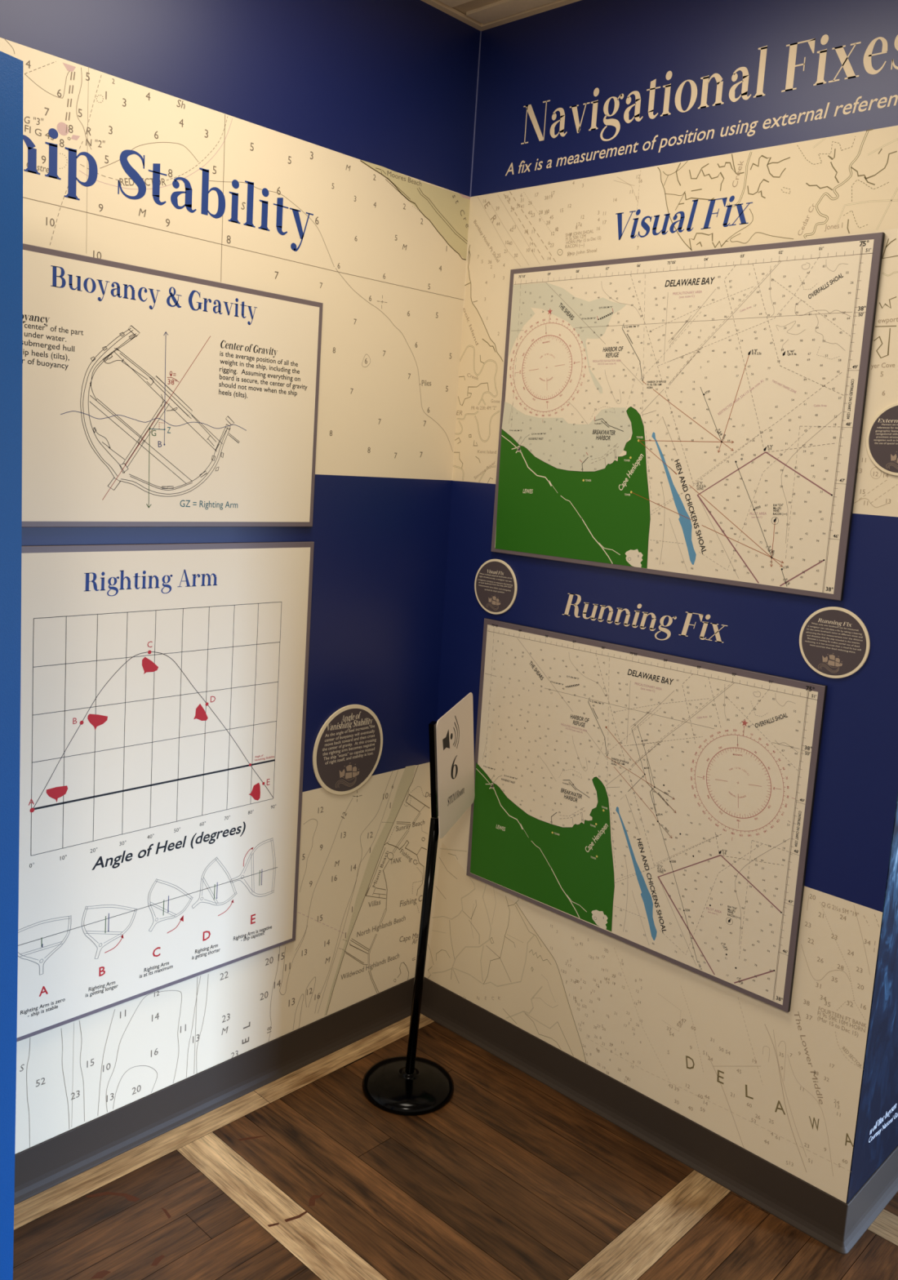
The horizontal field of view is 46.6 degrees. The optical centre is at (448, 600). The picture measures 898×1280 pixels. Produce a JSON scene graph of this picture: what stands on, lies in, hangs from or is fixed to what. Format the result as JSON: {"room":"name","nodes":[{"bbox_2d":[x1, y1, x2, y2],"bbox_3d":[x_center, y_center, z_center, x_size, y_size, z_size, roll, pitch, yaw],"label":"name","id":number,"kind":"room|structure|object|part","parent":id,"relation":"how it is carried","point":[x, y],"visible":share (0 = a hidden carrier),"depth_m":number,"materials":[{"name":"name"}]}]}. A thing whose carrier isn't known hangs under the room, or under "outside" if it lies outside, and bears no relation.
{"room":"museum","nodes":[
{"label":"museum","id":0,"kind":"room"},
{"bbox_2d":[0,0,479,1154],"bbox_3d":[-1.239,-0.051,1.570,0.100,2.631,3.700,11,10,42],"label":"wall","id":1,"kind":"structure","parent":0,"point":[321,151],"depth_m":2.43,"materials":[{"name":"beige paint"}]},
{"bbox_2d":[17,541,314,1041],"bbox_3d":[-0.638,0.373,2.217,0.011,0.991,0.839,11,10,42],"label":"display panel","id":2,"kind":"object","parent":1,"relation":"attached to","point":[163,693],"visible":0.96,"depth_m":2.22,"materials":[{"name":"grey"}]},
{"bbox_2d":[17,866,277,946],"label":"print","id":3,"kind":"object","parent":2,"relation":"attached to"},
{"bbox_2d":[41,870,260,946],"bbox_3d":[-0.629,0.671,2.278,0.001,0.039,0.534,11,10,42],"label":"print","id":4,"kind":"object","parent":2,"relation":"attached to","point":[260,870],"depth_m":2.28},
{"bbox_2d":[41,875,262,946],"bbox_3d":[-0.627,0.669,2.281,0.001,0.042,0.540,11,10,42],"label":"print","id":5,"kind":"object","parent":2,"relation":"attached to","point":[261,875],"depth_m":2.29},
{"bbox_2d":[31,601,281,856],"bbox_3d":[-0.600,0.251,2.224,0.001,0.472,0.588,11,10,42],"label":"print","id":6,"kind":"object","parent":2,"relation":"attached to","point":[152,784],"depth_m":2.19},
{"bbox_2d":[22,243,323,527],"bbox_3d":[-0.590,-0.404,2.110,0.011,0.510,0.832,11,10,42],"label":"display panel","id":7,"kind":"object","parent":1,"relation":"attached to","point":[152,397],"visible":0.88,"depth_m":2.11,"materials":[{"name":"grey"}]},
{"bbox_2d":[146,427,155,507],"bbox_3d":[-0.602,-0.269,2.116,0.001,0.162,0.018,11,10,42],"label":"print","id":8,"kind":"object","parent":7,"relation":"attached to","point":[148,506],"depth_m":2.11},
{"bbox_2d":[60,331,245,447],"bbox_3d":[-0.580,-0.427,2.108,0.001,0.231,0.424,11,10,42],"label":"print","id":9,"kind":"object","parent":7,"relation":"attached to","point":[166,333],"depth_m":2.11},
{"bbox_2d":[80,325,239,496],"bbox_3d":[-0.575,-0.379,2.123,0.001,0.333,0.367,11,10,42],"label":"print","id":10,"kind":"object","parent":7,"relation":"attached to","point":[162,487],"depth_m":2.08},
{"bbox_2d":[312,704,382,795],"bbox_3d":[-0.251,0.377,2.638,0.004,0.233,0.233,11,10,42],"label":"label","id":11,"kind":"object","parent":1,"relation":"attached to","point":[348,747],"visible":1,"depth_m":2.63,"materials":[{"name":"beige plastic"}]},
{"bbox_2d":[324,764,415,1015],"bbox_3d":[-0.205,0.761,2.771,0.001,0.627,0.282,11,10,42],"label":"print","id":12,"kind":"object","parent":1,"relation":"attached to","point":[406,779],"depth_m":2.77},
{"bbox_2d":[325,160,467,1015],"bbox_3d":[-0.141,0.022,2.689,0.001,2.125,0.380,11,10,42],"label":"print","id":13,"kind":"object","parent":1,"relation":"attached to","point":[397,188],"depth_m":2.77},
{"bbox_2d":[361,160,470,259],"bbox_3d":[-0.078,-0.952,2.558,0.001,0.159,0.381,11,10,42],"label":"print","id":14,"kind":"object","parent":1,"relation":"attached to","point":[442,199],"depth_m":2.62},
{"bbox_2d":[435,480,452,721],"bbox_3d":[-0.015,0.061,2.831,0.002,0.772,0.002,11,10,42],"label":"trim","id":15,"kind":"structure","parent":1,"relation":"attached to","point":[451,481],"depth_m":2.82,"materials":[{"name":"blue plastic"}]},
{"bbox_2d":[421,0,485,31],"bbox_3d":[-1.145,-1.343,1.318,0.020,0.008,3.600,11,10,42],"label":"trim","id":16,"kind":"structure","parent":1,"relation":"attached to","point":[437,4],"depth_m":2.54,"materials":[{"name":"beige"}]},
{"bbox_2d":[14,976,897,1253],"bbox_3d":[-0.008,1.228,2.153,1.249,0.102,6.100,11,10,42],"label":"baseboard","id":17,"kind":"structure","parent":1,"relation":"attached to","point":[837,1224],"depth_m":2.42,"materials":[{"name":"rubber"}]},
{"bbox_2d":[13,1013,897,1279],"bbox_3d":[1.346,1.528,0.964,5.099,0.002,6.199,11,10,42],"label":"floor","id":18,"kind":"structure","parent":0,"point":[299,1175],"depth_m":2.20,"materials":[{"name":"brown wood"}]},
{"bbox_2d":[0,50,23,1279],"bbox_3d":[-0.882,0.328,1.111,0.030,2.049,1.006,8,9,27],"label":"partition panel","id":19,"kind":"object","parent":18,"relation":"on","point":[11,68],"visible":1,"depth_m":1.49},
{"bbox_2d":[362,692,474,1115],"bbox_3d":[-0.026,0.729,2.582,0.229,0.974,0.354,11,10,42],"label":"sign stand","id":20,"kind":"object","parent":18,"relation":"on","point":[410,1084],"visible":1,"depth_m":2.55,"materials":[{"name":"black metal"}]},
{"bbox_3d":[0.020,0.402,2.577,0.018,0.320,0.277,6,8,20],"label":"sign plate","id":21,"kind":"part","parent":20,"relation":"part of","materials":[{"name":"beige plastic"}]},
{"bbox_2d":[437,0,558,23],"bbox_3d":[1.516,-1.104,0.610,5.100,0.060,6.200,11,10,42],"label":"ceiling","id":22,"kind":"structure","parent":0,"point":[483,11],"depth_m":2.50,"materials":[{"name":"beige"}]},
{"bbox_2d":[424,0,897,1203],"bbox_3d":[0.479,-0.055,2.425,1.238,2.631,0.100,11,10,42],"label":"wall","id":23,"kind":"structure","parent":0,"point":[605,130],"depth_m":2.29,"materials":[{"name":"beige paint"}]},
{"bbox_2d":[469,31,481,196],"bbox_3d":[0.069,-1.237,2.656,0.002,0.401,0.002,11,10,42],"label":"trim","id":24,"kind":"structure","parent":23,"relation":"attached to","point":[480,31],"depth_m":2.65,"materials":[{"name":"blue"}]},
{"bbox_2d":[474,559,517,614],"bbox_3d":[0.121,-0.036,2.692,0.143,0.143,0.004,11,10,42],"label":"label","id":25,"kind":"object","parent":23,"relation":"attached to","point":[495,587],"visible":1,"depth_m":2.69,"materials":[{"name":"beige"}]},
{"bbox_2d":[481,0,581,29],"bbox_3d":[0.530,-1.353,2.200,1.214,0.008,0.020,11,10,42],"label":"trim","id":26,"kind":"structure","parent":23,"relation":"attached to","point":[558,3],"depth_m":2.51,"materials":[{"name":"beige"}]},
{"bbox_2d":[466,617,826,1012],"bbox_3d":[0.405,0.454,2.454,0.916,0.700,0.011,11,10,42],"label":"display panel","id":27,"kind":"object","parent":23,"relation":"attached to","point":[660,805],"visible":1,"depth_m":2.39,"materials":[{"name":"grey"}]},
{"bbox_2d":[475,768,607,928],"bbox_3d":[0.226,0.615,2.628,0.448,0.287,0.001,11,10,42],"label":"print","id":28,"kind":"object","parent":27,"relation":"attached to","point":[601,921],"depth_m":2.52},
{"bbox_2d":[470,762,613,931],"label":"print","id":29,"kind":"object","parent":27,"relation":"attached to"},
{"bbox_2d":[476,684,782,971],"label":"print","id":30,"kind":"object","parent":27,"relation":"attached to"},
{"bbox_2d":[615,806,657,940],"bbox_3d":[0.436,0.634,2.430,0.139,0.284,0.001,11,10,42],"label":"print","id":31,"kind":"object","parent":27,"relation":"attached to","point":[646,896],"depth_m":2.42},
{"bbox_2d":[690,725,795,840],"bbox_3d":[0.626,0.391,2.233,0.245,0.259,0.001,11,10,42],"label":"print","id":32,"kind":"object","parent":27,"relation":"attached to","point":[700,746],"depth_m":2.24},
{"bbox_2d":[490,231,884,600],"bbox_3d":[0.468,-0.412,2.332,0.920,0.704,0.011,11,10,42],"label":"display panel","id":33,"kind":"object","parent":23,"relation":"attached to","point":[697,415],"visible":1,"depth_m":2.26,"materials":[{"name":"grey"}]},
{"bbox_2d":[509,309,613,462],"bbox_3d":[0.259,-0.516,2.514,0.299,0.354,0.001,11,10,42],"label":"print","id":34,"kind":"object","parent":33,"relation":"attached to","point":[526,331],"depth_m":2.53},
{"bbox_2d":[502,282,632,471],"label":"print","id":35,"kind":"object","parent":33,"relation":"attached to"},
{"bbox_2d":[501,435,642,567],"bbox_3d":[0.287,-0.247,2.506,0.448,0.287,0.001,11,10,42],"label":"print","id":36,"kind":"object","parent":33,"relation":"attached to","point":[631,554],"depth_m":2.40},
{"bbox_2d":[494,406,649,568],"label":"print","id":37,"kind":"object","parent":33,"relation":"attached to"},
{"bbox_2d":[501,312,832,586],"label":"print","id":38,"kind":"object","parent":33,"relation":"attached to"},
{"bbox_2d":[651,431,696,564],"bbox_3d":[0.498,-0.228,2.309,0.139,0.284,0.001,11,10,42],"label":"print","id":39,"kind":"object","parent":33,"relation":"attached to","point":[686,524],"depth_m":2.30},
{"bbox_2d":[799,606,870,678],"bbox_3d":[0.770,0.084,2.087,0.144,0.144,0.004,11,10,42],"label":"label","id":40,"kind":"object","parent":23,"relation":"attached to","point":[834,642],"visible":1,"depth_m":2.08,"materials":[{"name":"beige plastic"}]},
{"bbox_2d":[865,402,897,475],"bbox_3d":[0.860,-0.306,1.974,0.140,0.140,0.004,11,10,42],"label":"label","id":41,"kind":"object","parent":23,"relation":"attached to","point":[882,436],"visible":1,"depth_m":1.99,"materials":[{"name":"beige"}]},
{"bbox_2d":[845,791,897,1204],"bbox_3d":[1.784,-0.036,2.916,0.002,2.631,2.600,11,10,42],"label":"display panel","id":42,"kind":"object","parent":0,"point":[876,1131],"depth_m":2.15,"materials":[{"name":"blue"}]}
]}

